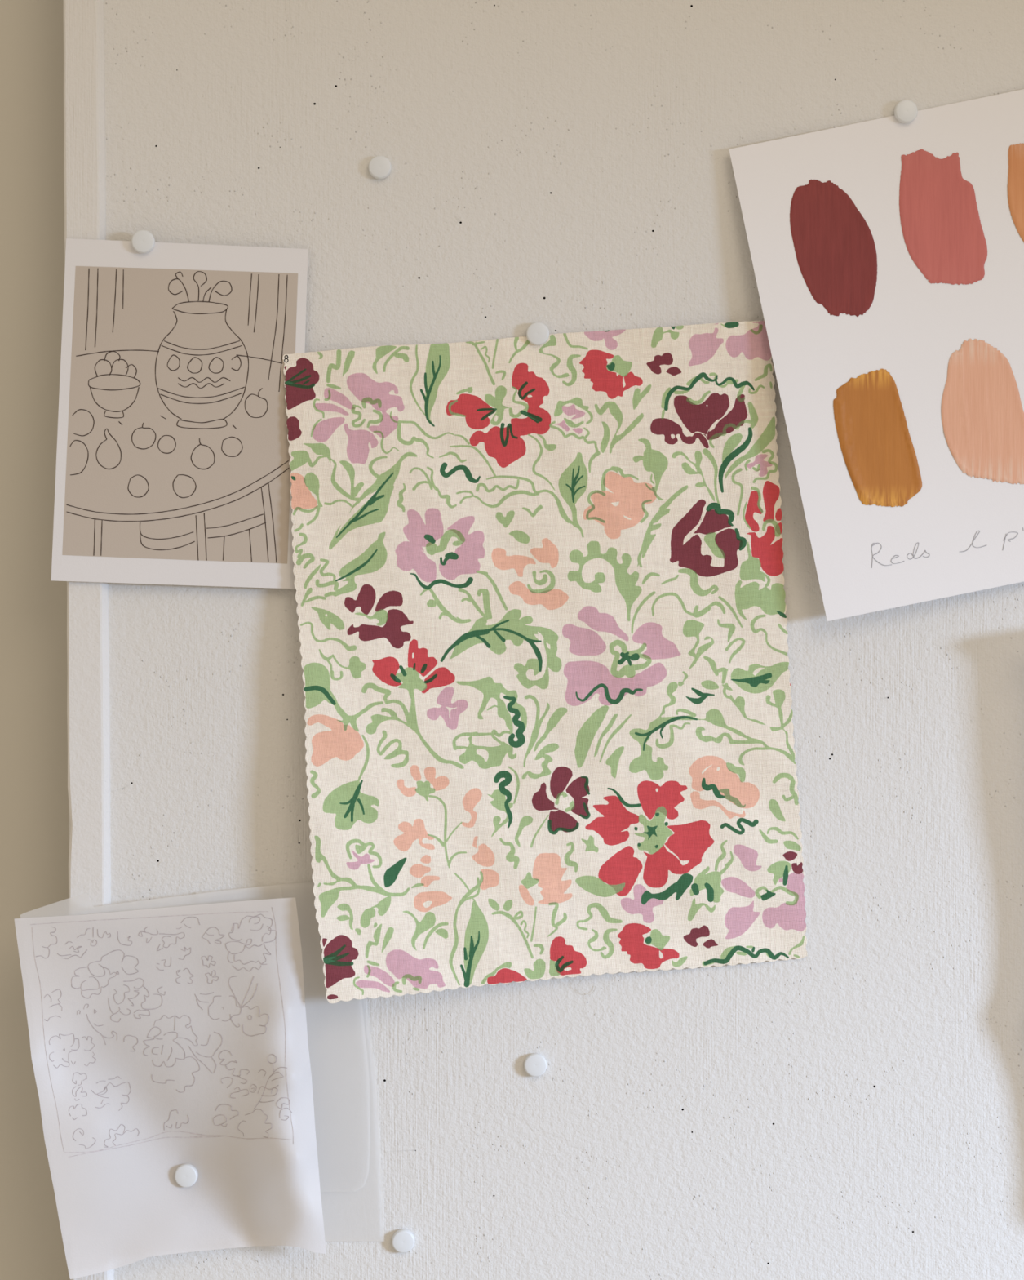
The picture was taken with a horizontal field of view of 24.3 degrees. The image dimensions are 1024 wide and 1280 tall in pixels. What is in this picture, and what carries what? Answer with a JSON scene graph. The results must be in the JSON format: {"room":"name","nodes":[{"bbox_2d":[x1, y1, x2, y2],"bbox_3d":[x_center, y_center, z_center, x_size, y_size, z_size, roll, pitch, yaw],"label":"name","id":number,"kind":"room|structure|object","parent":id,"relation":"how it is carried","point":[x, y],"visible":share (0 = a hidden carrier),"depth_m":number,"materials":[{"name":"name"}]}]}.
{"room":"design studio","nodes":[
{"label":"design studio","id":0,"kind":"room"},
{"bbox_2d":[0,0,1023,1279],"bbox_3d":[-0.283,0.000,1.030,1.834,2.200,0.060,0,0,0],"label":"wall","id":1,"kind":"structure","parent":0,"point":[852,1108],"depth_m":1.00,"materials":[{"name":"white paint"}]},
{"bbox_2d":[63,0,113,1279],"bbox_3d":[-0.178,0.005,1.004,0.024,0.950,0.016,0,0,0],"label":"trim","id":2,"kind":"structure","parent":1,"relation":"attached to","point":[84,80],"depth_m":1.00,"materials":[{"name":"white wood"}]},
{"bbox_2d":[131,229,155,253],"bbox_3d":[-0.154,-0.167,0.997,0.010,0.010,0.012,0,1,-2],"label":"pin","id":3,"kind":"object","parent":1,"relation":"attached to","point":[143,241],"visible":1,"depth_m":0.99,"materials":[{"name":"white plastic"}]},
{"bbox_2d":[20,884,282,918],"bbox_3d":[-0.145,0.177,0.994,0.120,0.148,0.010,0,0,-4],"label":"paper","id":4,"kind":"object","parent":1,"relation":"attached to","point":[81,904],"visible":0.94,"depth_m":0.99,"materials":[{"name":"white paper"}]},
{"bbox_2d":[14,897,326,1279],"bbox_3d":[-0.143,0.186,0.987,0.130,0.157,0.023,0,0,5],"label":"paper","id":5,"kind":"object","parent":1,"relation":"attached to","point":[162,1040],"visible":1,"depth_m":0.99,"materials":[{"name":"white paper"}]},
{"bbox_2d":[51,238,308,588],"bbox_3d":[-0.139,-0.095,0.995,0.107,0.147,0.003,0,0,-1],"label":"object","id":6,"kind":"object","parent":1,"relation":"attached to","point":[173,457],"visible":1,"depth_m":0.99,"materials":[{"name":"white paper"}]},
{"bbox_2d":[174,1164,198,1187],"bbox_3d":[-0.137,0.225,1.000,0.010,0.010,0.012,0,1,2],"label":"pin","id":7,"kind":"object","parent":1,"relation":"attached to","point":[186,1175],"visible":1,"depth_m":0.99,"materials":[{"name":"white plastic"}]},
{"bbox_2d":[200,883,370,1192],"bbox_3d":[-0.096,0.167,0.998,0.072,0.131,0.001,0,0,0],"label":"paper","id":8,"kind":"object","parent":1,"relation":"attached to","point":[336,1035],"visible":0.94,"depth_m":1.00,"materials":[{"name":"white paper"}]},
{"bbox_2d":[195,881,384,1241],"bbox_3d":[-0.093,0.176,0.998,0.079,0.153,0.001,0,0,0],"label":"paper","id":9,"kind":"object","parent":1,"relation":"attached to","point":[357,1215],"visible":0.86,"depth_m":1.00,"materials":[{"name":"white paper"}]},
{"bbox_2d":[368,155,391,178],"bbox_3d":[-0.056,-0.199,1.002,0.010,0.010,0.012,0,-1,-1],"label":"pin","id":10,"kind":"object","parent":1,"relation":"attached to","point":[380,166],"visible":1,"depth_m":1.00,"materials":[{"name":"white plastic"}]},
{"bbox_2d":[391,1229,414,1253],"bbox_3d":[-0.046,0.253,1.002,0.010,0.010,0.012,0,0,-3],"label":"pin","id":11,"kind":"object","parent":1,"relation":"attached to","point":[403,1240],"visible":1,"depth_m":1.00,"materials":[{"name":"white plastic"}]},
{"bbox_2d":[524,1053,546,1076],"bbox_3d":[0.010,0.179,1.002,0.010,0.010,0.012,0,0,-1],"label":"pin","id":12,"kind":"object","parent":1,"relation":"attached to","point":[535,1064],"visible":1,"depth_m":1.00,"materials":[{"name":"white plastic"}]},
{"bbox_2d":[526,322,549,345],"bbox_3d":[0.011,-0.129,1.001,0.010,0.010,0.012,0,0,1],"label":"pin","id":13,"kind":"object","parent":1,"relation":"attached to","point":[537,333],"visible":1,"depth_m":1.00,"materials":[{"name":"white plastic"}]},
{"bbox_2d":[282,320,808,1003],"bbox_3d":[0.014,0.008,0.991,0.221,0.284,0.020,0,0,-2],"label":"swatch","id":14,"kind":"object","parent":1,"relation":"attached to","point":[540,595],"visible":1,"depth_m":1.00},
{"bbox_2d":[728,88,1023,621],"bbox_3d":[0.214,-0.128,0.996,0.245,0.240,0.012,0,0,-3],"label":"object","id":15,"kind":"object","parent":1,"relation":"attached to","point":[887,254],"visible":1,"depth_m":0.99,"materials":[{"name":"white paper"}]},
{"bbox_2d":[894,99,918,123],"bbox_3d":[0.165,-0.222,1.002,0.010,0.010,0.012,0,0,-2],"label":"pin","id":16,"kind":"object","parent":1,"relation":"attached to","point":[906,111],"visible":1,"depth_m":1.00,"materials":[{"name":"white plastic"}]}
]}

